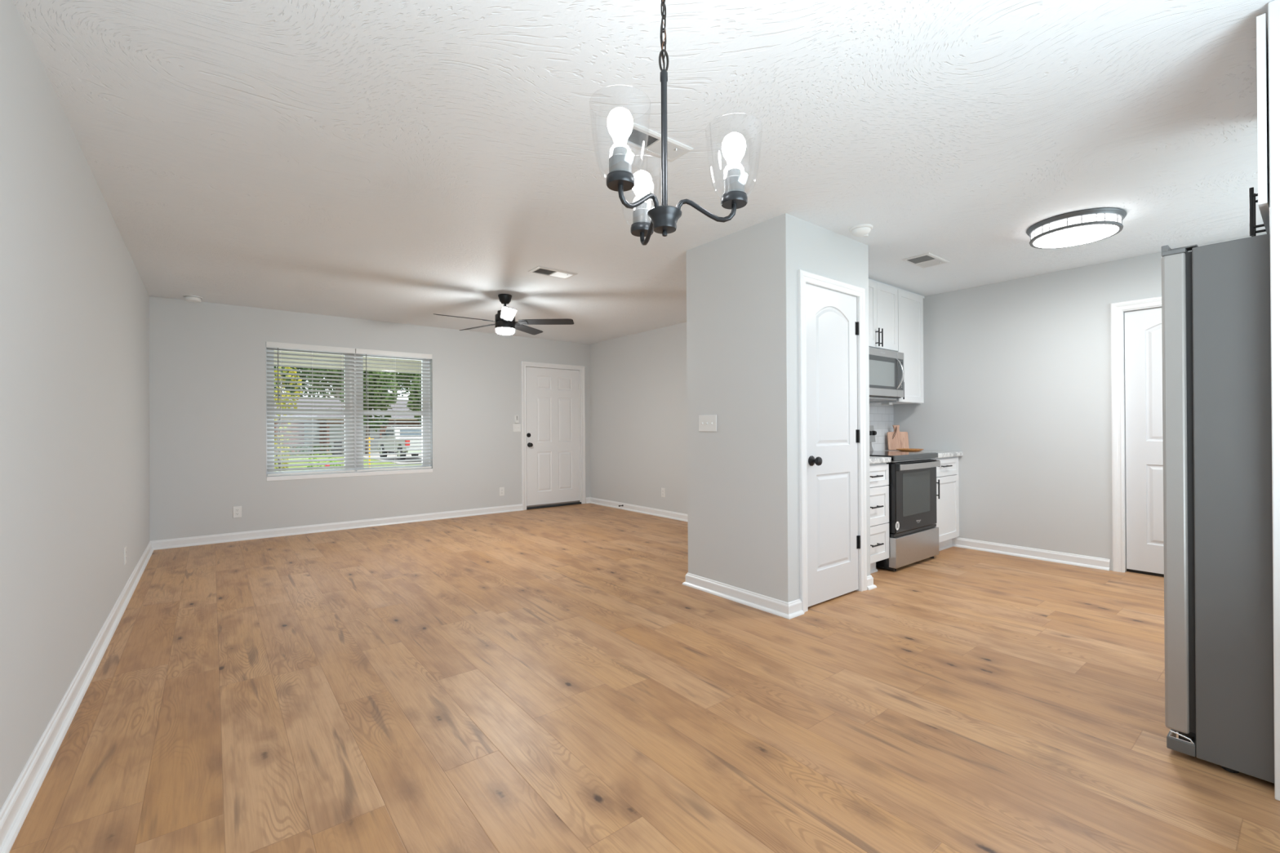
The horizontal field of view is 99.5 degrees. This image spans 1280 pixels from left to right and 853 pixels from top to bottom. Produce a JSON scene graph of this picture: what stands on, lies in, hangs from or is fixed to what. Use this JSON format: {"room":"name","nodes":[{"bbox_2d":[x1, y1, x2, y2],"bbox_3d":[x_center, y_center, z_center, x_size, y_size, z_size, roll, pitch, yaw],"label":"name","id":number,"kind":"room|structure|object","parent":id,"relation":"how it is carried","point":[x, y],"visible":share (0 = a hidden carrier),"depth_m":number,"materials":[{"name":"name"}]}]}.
{"room":"empty dining area","nodes":[
{"label":"empty dining area","id":0,"kind":"room"},
{"bbox_2d":[0,0,150,810],"bbox_3d":[-2.373,-0.056,2.140,0.135,2.440,8.100,0,0,-38],"label":"wall","id":1,"kind":"structure","parent":0,"point":[74,300],"depth_m":2.05,"materials":[{"name":"white paint"}]},
{"bbox_2d":[0,541,154,852],"bbox_3d":[-2.285,1.121,2.169,0.031,0.087,7.750,0,0,-38],"label":"baseboard","id":2,"kind":"structure","parent":1,"relation":"attached to","point":[14,812],"depth_m":1.99,"materials":[{"name":"white paint"}]},
{"bbox_2d":[149,296,590,541],"bbox_3d":[-2.354,-0.042,7.192,6.165,2.440,0.200,0,0,-38],"label":"wall","id":3,"kind":"structure","parent":0,"point":[207,361],"depth_m":5.89,"materials":[{"name":"white paint"}]},
{"bbox_2d":[232,506,241,517],"bbox_3d":[-4.173,0.886,5.614,0.072,0.117,0.008,0,0,-38],"label":"wall outlet","id":4,"kind":"object","parent":3,"relation":"attached to","point":[237,510],"visible":1,"depth_m":5.61,"materials":[{"name":"white plastic"}]},
{"bbox_2d":[151,503,523,550],"bbox_3d":[-3.170,1.137,6.391,3.886,0.087,0.031,0,0,-38],"label":"baseboard","id":5,"kind":"structure","parent":3,"relation":"attached to","point":[277,532],"depth_m":6.06,"materials":[{"name":"white paint"}]},
{"bbox_2d":[274,350,421,373],"bbox_3d":[-2.917,-1.037,7.870,7.200,0.400,1.550,0,0,-38],"label":"soffit","id":6,"kind":"structure","parent":3,"relation":"attached to","point":[275,351],"depth_m":7.86,"materials":[{"name":"beige"}]},
{"bbox_2d":[266,346,432,480],"bbox_3d":[-3.350,-0.162,6.370,1.735,1.486,0.154,0,0,-38],"label":"window","id":7,"kind":"structure","parent":3,"relation":"in","point":[278,477],"depth_m":6.39,"materials":[{"name":"white paint"}]},
{"bbox_2d":[266,341,355,475],"bbox_3d":[-3.660,-0.190,6.057,0.854,1.435,0.079,0,0,-38],"label":"window blind","id":8,"kind":"object","parent":7,"relation":"attached to","point":[339,350],"visible":1,"depth_m":6.04,"materials":[{"name":"white plastic"}]},
{"bbox_2d":[355,348,431,471],"bbox_3d":[-2.979,-0.193,6.596,0.867,1.435,0.079,0,0,-38],"label":"window blind","id":9,"kind":"object","parent":7,"relation":"attached to","point":[360,351],"visible":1,"depth_m":6.58,"materials":[{"name":"white plastic"}]},
{"bbox_2d":[499,487,504,496],"bbox_3d":[-1.891,0.891,7.419,0.072,0.117,0.008,0,0,-38],"label":"wall outlet","id":10,"kind":"object","parent":3,"relation":"attached to","point":[501,489],"visible":1,"depth_m":7.42,"materials":[{"name":"white plastic"}]},
{"bbox_2d":[512,423,520,431],"bbox_3d":[-1.716,0.018,7.559,0.118,0.115,0.017,0,0,-38],"label":"light switch","id":11,"kind":"object","parent":3,"relation":"attached to","point":[516,427],"visible":1,"depth_m":7.56,"materials":[{"name":"white plastic"}]},
{"bbox_2d":[515,414,519,422],"bbox_3d":[-1.718,-0.104,7.556,0.054,0.114,0.020,0,0,-38],"label":"remote holder","id":12,"kind":"object","parent":3,"relation":"attached to","point":[517,420],"visible":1,"depth_m":7.55,"materials":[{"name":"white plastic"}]},
{"bbox_2d":[525,366,580,507],"bbox_3d":[-1.260,0.148,7.941,0.907,1.992,0.113,0,0,-38],"label":"door","id":13,"kind":"structure","parent":3,"relation":"in","point":[553,395],"depth_m":7.94,"materials":[{"name":"white paint"}]},
{"bbox_2d":[521,360,586,510],"bbox_3d":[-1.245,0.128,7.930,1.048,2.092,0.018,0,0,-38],"label":"trim","id":14,"kind":"structure","parent":3,"relation":"attached to","point":[524,364],"depth_m":7.79,"materials":[{"name":"white paint"}]},
{"bbox_2d":[526,502,581,509],"bbox_3d":[-1.307,1.160,8.000,0.900,0.027,0.220,0,0,-38],"label":"threshold","id":15,"kind":"object","parent":3,"relation":"attached to","point":[574,503],"depth_m":7.91,"materials":[{"name":"grey metal"}]},
{"bbox_2d":[586,497,590,503],"bbox_3d":[-0.786,1.129,8.278,0.094,0.087,0.031,0,0,-38],"label":"baseboard","id":16,"kind":"structure","parent":3,"relation":"attached to","point":[588,499],"depth_m":8.28,"materials":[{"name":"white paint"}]},
{"bbox_2d":[589,322,687,514],"bbox_3d":[0.558,-0.059,6.747,0.120,2.440,4.112,0,0,-38],"label":"wall","id":17,"kind":"structure","parent":0,"point":[638,381],"depth_m":7.33,"materials":[{"name":"white paint"}]},
{"bbox_2d":[590,497,688,522],"bbox_3d":[0.505,1.117,6.697,0.031,0.087,4.112,0,0,-38],"label":"baseboard","id":18,"kind":"structure","parent":17,"relation":"attached to","point":[660,513],"depth_m":7.30,"materials":[{"name":"white paint"}]},
{"bbox_2d":[661,488,665,497],"bbox_3d":[0.298,0.852,6.977,0.008,0.117,0.072,0,0,-38],"label":"wall outlet","id":19,"kind":"object","parent":17,"relation":"attached to","point":[663,490],"visible":1,"depth_m":6.97,"materials":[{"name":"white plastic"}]},
{"bbox_2d":[12,0,1273,343],"bbox_3d":[0.037,-1.354,4.056,6.300,0.140,8.100,0,0,-38],"label":"ceiling","id":20,"kind":"structure","parent":0,"point":[405,162],"depth_m":2.39,"materials":[{"name":"white paint"}]},
{"bbox_2d":[182,294,203,302],"bbox_3d":[-4.333,-1.235,5.252,0.150,0.043,0.150,0,0,-38],"label":"smoke detector","id":21,"kind":"object","parent":20,"relation":"attached to","point":[188,298],"visible":1,"depth_m":5.21,"materials":[{"name":"white plastic"}]},
{"bbox_2d":[433,293,573,334],"bbox_3d":[-1.347,-1.083,5.235,1.244,0.380,1.288,0,0,-38],"label":"ceiling fan","id":22,"kind":"object","parent":20,"relation":"hanging from","point":[505,323],"visible":1,"depth_m":5.21,"materials":[{"name":"black metal"}]},
{"bbox_2d":[528,266,577,279],"bbox_3d":[-0.723,-1.269,4.497,0.358,0.018,0.188,0,0,-38],"label":"ceiling vent","id":23,"kind":"object","parent":20,"relation":"in","point":[540,269],"visible":1,"depth_m":4.48,"materials":[{"name":"white metal"}]},
{"bbox_2d":[611,121,693,161],"bbox_3d":[0.060,-1.279,2.461,0.355,0.018,0.154,0,0,-38],"label":"ceiling vent","id":24,"kind":"object","parent":20,"relation":"in","point":[644,139],"visible":0.77,"depth_m":2.46,"materials":[{"name":"white metal"}]},
{"bbox_2d":[606,0,747,245],"bbox_3d":[0.029,-0.889,1.389,0.429,0.803,0.438,0,0,-38],"label":"chandelier","id":25,"kind":"object","parent":20,"relation":"hanging from","point":[663,219],"visible":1,"depth_m":1.35,"materials":[{"name":"grey metal"}]},
{"bbox_2d":[608,146,631,173],"bbox_3d":[-0.045,-0.610,1.253,0.053,0.061,0.053,0,0,-38],"label":"socket","id":26,"kind":"object","parent":25,"relation":"attached to","point":[620,162],"depth_m":1.23,"materials":[{"name":"grey"}]},
{"bbox_2d":[632,202,651,223],"bbox_3d":[0.006,-0.610,1.558,0.053,0.061,0.053,0,0,-38],"label":"socket","id":27,"kind":"object","parent":25,"relation":"attached to","point":[640,215],"depth_m":1.54,"materials":[{"name":"grey"}]},
{"bbox_2d":[723,168,744,193],"bbox_3d":[0.236,-0.612,1.361,0.053,0.061,0.053,0,0,-38],"label":"socket","id":28,"kind":"object","parent":25,"relation":"attached to","point":[734,183],"depth_m":1.34,"materials":[{"name":"grey"}]},
{"bbox_2d":[849,223,872,236],"bbox_3d":[1.440,-1.265,3.527,0.142,0.056,0.142,0,0,-38],"label":"smoke detector","id":29,"kind":"object","parent":20,"relation":"attached to","point":[864,229],"visible":1,"depth_m":3.49,"materials":[{"name":"white plastic"}]},
{"bbox_2d":[902,252,949,268],"bbox_3d":[2.228,-1.286,4.224,0.360,0.018,0.204,0,0,-38],"label":"ceiling vent","id":30,"kind":"object","parent":20,"relation":"in","point":[926,260],"visible":1,"depth_m":4.20,"materials":[{"name":"white metal"}]},
{"bbox_2d":[1026,207,1126,248],"bbox_3d":[2.777,-1.251,3.463,0.500,0.099,0.500,0,0,-38],"label":"flush ceiling light","id":31,"kind":"object","parent":20,"relation":"attached to","point":[1082,227],"visible":1,"depth_m":3.35,"materials":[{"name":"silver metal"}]},
{"bbox_2d":[1031,213,1121,239],"bbox_3d":[2.777,-1.248,3.463,0.454,0.046,0.454,0,0,-38],"label":"diffuser","id":32,"kind":"object","parent":31,"relation":"attached to","point":[1103,226],"depth_m":3.33,"materials":[{"name":"white plastic"}]},
{"bbox_2d":[1033,224,1119,248],"bbox_3d":[2.777,-1.208,3.463,0.428,0.013,0.428,0,0,-38],"label":"diffuser","id":33,"kind":"object","parent":31,"relation":"attached to","point":[1066,235],"depth_m":3.42,"materials":[{"name":"white plastic"}]},
{"bbox_2d":[8,503,1279,852],"bbox_3d":[0.051,1.216,4.049,6.300,0.120,8.100,0,0,-38],"label":"floor","id":34,"kind":"structure","parent":0,"point":[544,680],"depth_m":2.20,"materials":[{"name":"brown wood"}]},
{"bbox_2d":[869,462,889,573],"bbox_3d":[1.577,0.718,4.361,0.518,0.862,0.689,0,0,-38],"label":"base cabinet","id":35,"kind":"object","parent":34,"relation":"on","point":[878,473],"visible":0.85,"depth_m":4.20,"materials":[{"name":"white paint"}]},
{"bbox_2d":[869,456,891,464],"bbox_3d":[1.569,0.265,4.368,0.518,0.042,0.673,0,0,-38],"label":"countertop","id":36,"kind":"structure","parent":35,"relation":"on","point":[873,460],"depth_m":4.17,"materials":[{"name":"grey stone"}]},
{"bbox_2d":[869,425,940,571],"bbox_3d":[2.106,0.568,4.729,0.770,1.158,0.721,0,0,-38],"label":"stove","id":37,"kind":"object","parent":34,"relation":"on","point":[913,531],"visible":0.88,"depth_m":4.43,"materials":[{"name":"black metal"}]},
{"bbox_2d":[869,450,937,461],"bbox_3d":[2.120,0.252,4.710,0.770,0.044,0.578,0,0,-38],"label":"cooktop","id":38,"kind":"object","parent":37,"relation":"in","point":[895,455],"depth_m":4.53,"materials":[{"name":"black glass"}]},
{"bbox_2d":[930,456,959,551],"bbox_3d":[2.619,0.714,5.185,0.595,0.862,0.689,0,0,-38],"label":"base cabinet","id":39,"kind":"object","parent":34,"relation":"on","point":[947,474],"visible":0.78,"depth_m":4.97,"materials":[{"name":"white paint"}]},
{"bbox_2d":[884,449,963,458],"bbox_3d":[2.610,0.261,5.191,0.599,0.042,0.673,0,0,-38],"label":"countertop","id":40,"kind":"structure","parent":39,"relation":"on","point":[940,454],"depth_m":5.03,"materials":[{"name":"grey stone"}]},
{"bbox_2d":[886,425,909,450],"bbox_3d":[2.610,0.113,5.486,0.210,0.252,0.052,0,0,-2],"label":"cutting board","id":41,"kind":"object","parent":40,"relation":"on","point":[896,439],"visible":0.91,"depth_m":5.47,"materials":[{"name":"brown wood"}]},
{"bbox_2d":[896,448,924,451],"bbox_3d":[2.594,0.227,5.208,0.241,0.023,0.241,0,0,-38],"label":"wooden tray","id":42,"kind":"object","parent":40,"relation":"on","point":[900,449],"visible":0.99,"depth_m":5.15,"materials":[{"name":"brown wood"}]},
{"bbox_2d":[1161,233,1274,783],"bbox_3d":[2.460,0.252,1.815,0.910,1.770,0.996,0,0,-38],"label":"refrigerator","id":43,"kind":"object","parent":34,"relation":"on","point":[1216,326],"visible":1,"depth_m":1.78,"materials":[{"name":"grey metal"}]},
{"bbox_2d":[1267,0,1279,800],"bbox_3d":[2.213,-0.083,1.339,0.051,2.439,0.850,0,0,-38],"label":"end panel","id":44,"kind":"object","parent":34,"relation":"on","point":[1273,6],"visible":1,"depth_m":1.65,"materials":[{"name":"white paint"}]},
{"bbox_2d":[686,213,893,602],"bbox_3d":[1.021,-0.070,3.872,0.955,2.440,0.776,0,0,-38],"label":"wall","id":45,"kind":"structure","parent":0,"point":[747,278],"depth_m":3.51,"materials":[{"name":"white paint"}]},
{"bbox_2d":[698,414,716,431],"bbox_3d":[0.469,-0.023,3.787,0.017,0.115,0.172,0,0,-38],"label":"light switch","id":46,"kind":"object","parent":45,"relation":"attached to","point":[707,423],"visible":1,"depth_m":3.78,"materials":[{"name":"white plastic"}]},
{"bbox_2d":[682,573,789,619],"bbox_3d":[0.610,1.108,3.601,0.031,0.087,0.936,0,0,-38],"label":"baseboard","id":47,"kind":"structure","parent":45,"relation":"attached to","point":[765,603],"depth_m":3.55,"materials":[{"name":"white paint"}]},
{"bbox_2d":[788,599,804,619],"bbox_3d":[0.938,1.106,3.283,0.150,0.087,0.031,0,0,-38],"label":"baseboard","id":48,"kind":"structure","parent":45,"relation":"attached to","point":[795,610],"depth_m":3.29,"materials":[{"name":"white paint"}]},
{"bbox_2d":[798,269,866,613],"bbox_3d":[1.287,0.089,3.575,0.759,2.118,0.018,0,0,-38],"label":"trim","id":49,"kind":"structure","parent":45,"relation":"attached to","point":[804,277],"depth_m":3.38,"materials":[{"name":"white paint"}]},
{"bbox_2d":[805,282,860,607],"bbox_3d":[1.293,0.113,3.577,0.625,2.041,0.104,0,0,-38],"label":"door","id":50,"kind":"structure","parent":45,"relation":"in","point":[832,327],"depth_m":3.58,"materials":[{"name":"white paint"}]},
{"bbox_2d":[856,296,860,591],"bbox_3d":[1.250,0.111,3.621,0.649,2.075,0.100,0,0,-38],"label":"trim","id":51,"kind":"structure","parent":45,"relation":"attached to","point":[859,589],"depth_m":3.78,"materials":[{"name":"white paint"}]},
{"bbox_2d":[866,575,876,590],"bbox_3d":[1.573,1.104,3.915,0.103,0.087,0.233,0,0,-38],"label":"baseboard","id":52,"kind":"structure","parent":45,"relation":"attached to","point":[870,585],"depth_m":3.83,"materials":[{"name":"white paint"}]},
{"bbox_2d":[868,280,897,351],"bbox_3d":[1.979,-0.974,4.877,0.754,0.592,0.397,0,0,-38],"label":"upper cabinet","id":53,"kind":"object","parent":45,"relation":"attached to","point":[882,299],"visible":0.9,"depth_m":4.83,"materials":[{"name":"white paint"}]},
{"bbox_2d":[868,278,924,404],"bbox_3d":[2.219,-0.748,5.065,1.363,1.090,0.397,0,0,-38],"label":"upper cabinet","id":54,"kind":"object","parent":45,"relation":"attached to","point":[910,304],"visible":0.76,"depth_m":5.16,"materials":[{"name":"white paint"}]},
{"bbox_2d":[868,346,904,401],"bbox_3d":[2.010,-0.456,4.841,0.757,0.437,0.471,0,0,-38],"label":"microwave","id":55,"kind":"object","parent":54,"relation":"attached to","point":[886,373],"visible":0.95,"depth_m":4.75,"materials":[{"name":"grey metal"}]},
{"bbox_2d":[893,231,1266,570],"bbox_3d":[3.831,-0.084,4.238,0.132,2.440,3.690,0,0,-38],"label":"wall","id":56,"kind":"structure","parent":0,"point":[1017,372],"depth_m":4.69,"materials":[{"name":"white paint"}]},
{"bbox_2d":[951,537,1110,570],"bbox_3d":[3.341,1.096,4.730,0.031,0.087,1.169,0,0,-38],"label":"baseboard","id":57,"kind":"structure","parent":56,"relation":"attached to","point":[1083,561],"depth_m":4.66,"materials":[{"name":"white paint"}]},
{"bbox_2d":[1110,296,1161,573],"bbox_3d":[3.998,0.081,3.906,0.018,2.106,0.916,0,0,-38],"label":"trim","id":58,"kind":"structure","parent":56,"relation":"attached to","point":[1116,318],"depth_m":4.23,"materials":[{"name":"white paint"}]},
{"bbox_2d":[1124,307,1164,577],"bbox_3d":[4.041,0.118,3.936,0.154,2.030,0.778,0,0,-38],"label":"door","id":59,"kind":"structure","parent":56,"relation":"in","point":[1143,328],"depth_m":4.15,"materials":[{"name":"white paint"}]},
{"bbox_3d":[2.512,-0.086,0.937,6.033,2.440,0.150,0,0,-38],"label":"wall","id":60,"kind":"structure","parent":0,"visible":0},
{"bbox_2d":[1248,13,1270,236],"bbox_3d":[2.552,-0.998,1.656,0.967,0.611,0.916,0,0,-38],"label":"upper cabinet","id":61,"kind":"object","parent":60,"relation":"attached to","point":[1262,43],"visible":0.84,"depth_m":1.68,"materials":[{"name":"white paint"}]},
{"label":"outside","id":62,"kind":"structure","parent":0,"visible":0},
{"bbox_2d":[343,452,421,463],"bbox_3d":[-13.664,1.800,32.980,5.500,0.020,14.300,0,0,-38],"label":"driveway","id":63,"kind":"structure","parent":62,"point":[388,455],"depth_m":29.62,"materials":[{"name":"concrete"}]},
{"bbox_2d":[339,370,400,453],"bbox_3d":[-17.347,-1.101,34.615,3.310,5.876,3.712,0,0,-38],"label":"tree","id":64,"kind":"object","parent":63,"relation":"on","point":[364,371],"visible":0.4,"depth_m":34.16,"materials":[{"name":"green plant"}]},
{"bbox_2d":[377,426,421,460],"bbox_3d":[-12.440,0.892,29.174,2.280,1.759,5.700,0,0,-39],"label":"pickup truck","id":65,"kind":"object","parent":63,"relation":"on","point":[396,430],"visible":0.41,"depth_m":28.26,"materials":[{"name":"grey paint"}]},
{"bbox_2d":[406,373,421,424],"bbox_3d":[-14.080,-1.796,37.111,3.366,7.244,3.846,0,0,-15],"label":"tree","id":66,"kind":"object","parent":63,"relation":"on","point":[416,378],"visible":0.1,"depth_m":35.66,"materials":[{"name":"green plant"}]},
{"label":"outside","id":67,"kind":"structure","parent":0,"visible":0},
{"bbox_2d":[274,452,421,471],"bbox_3d":[-7.665,1.907,25.804,160.000,0.300,170.000,0,0,-38],"label":"ground","id":68,"kind":"structure","parent":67,"point":[384,463],"depth_m":27.27,"materials":[{"name":"green plant"}]},
{"bbox_2d":[274,366,302,471],"bbox_3d":[-9.287,0.032,13.968,1.004,3.407,0.836,0,0,-38],"label":"shrub","id":69,"kind":"object","parent":68,"relation":"on","point":[287,375],"visible":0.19,"depth_m":13.95,"materials":[{"name":"green plant"}]},
{"bbox_2d":[274,366,326,396],"bbox_3d":[-35.007,-3.717,54.212,6.456,11.409,6.419,0,0,32],"label":"tree","id":70,"kind":"object","parent":68,"relation":"on","point":[282,367],"visible":0.14,"depth_m":53.10,"materials":[{"name":"green plant"}]},
{"bbox_2d":[275,445,331,455],"bbox_3d":[-23.202,1.506,34.146,6.812,0.804,1.031,0,0,-38],"label":"hedge","id":71,"kind":"object","parent":68,"relation":"on","point":[317,446],"visible":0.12,"depth_m":35.29,"materials":[{"name":"green plant"}]},
{"bbox_2d":[305,453,343,470],"bbox_3d":[-5.702,1.039,9.990,1.055,1.155,0.799,0,0,-38],"label":"rose bush","id":72,"kind":"object","parent":68,"relation":"on","point":[314,454],"visible":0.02,"depth_m":9.92,"materials":[{"name":"green plant"}]},
{"bbox_2d":[306,368,343,397],"bbox_3d":[-26.834,-3.147,48.662,6.252,10.155,5.775,0,0,-38],"label":"tree","id":73,"kind":"object","parent":68,"relation":"on","point":[311,369],"visible":0.17,"depth_m":47.42,"materials":[{"name":"green plant"}]},
{"bbox_2d":[331,441,344,454],"bbox_3d":[-18.487,1.333,34.077,1.552,1.013,0.880,0,0,-38],"label":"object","id":74,"kind":"structure","parent":68,"relation":"on","point":[334,442],"depth_m":33.54,"materials":[{"name":"plant"}]},
{"bbox_2d":[274,395,421,455],"bbox_3d":[-21.540,-0.148,41.714,31.200,4.050,9.650,0,0,-38],"label":"brick house","id":75,"kind":"structure","parent":68,"relation":"on","point":[313,400],"depth_m":37.55,"materials":[{"name":"grey"}]},
{"bbox_2d":[368,437,373,464],"bbox_3d":[-9.331,1.048,18.689,0.280,1.400,0.046,0,0,-20],"label":"post","id":76,"kind":"object","parent":68,"relation":"on","point":[369,437],"visible":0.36,"depth_m":18.69,"materials":[{"name":"orange paint"}]},
{"bbox_2d":[384,372,408,395],"bbox_3d":[-28.143,-3.874,59.671,6.641,11.676,6.099,0,0,-38],"label":"tree","id":77,"kind":"object","parent":68,"relation":"on","point":[402,388],"visible":0.02,"depth_m":59.73,"materials":[{"name":"green plant"}]},
{"bbox_2d":[391,372,417,393],"bbox_3d":[-21.194,-3.034,53.673,6.391,9.888,5.976,0,0,-38],"label":"tree","id":78,"kind":"object","parent":68,"relation":"on","point":[393,373],"visible":0.08,"depth_m":52.27,"materials":[{"name":"green plant"}]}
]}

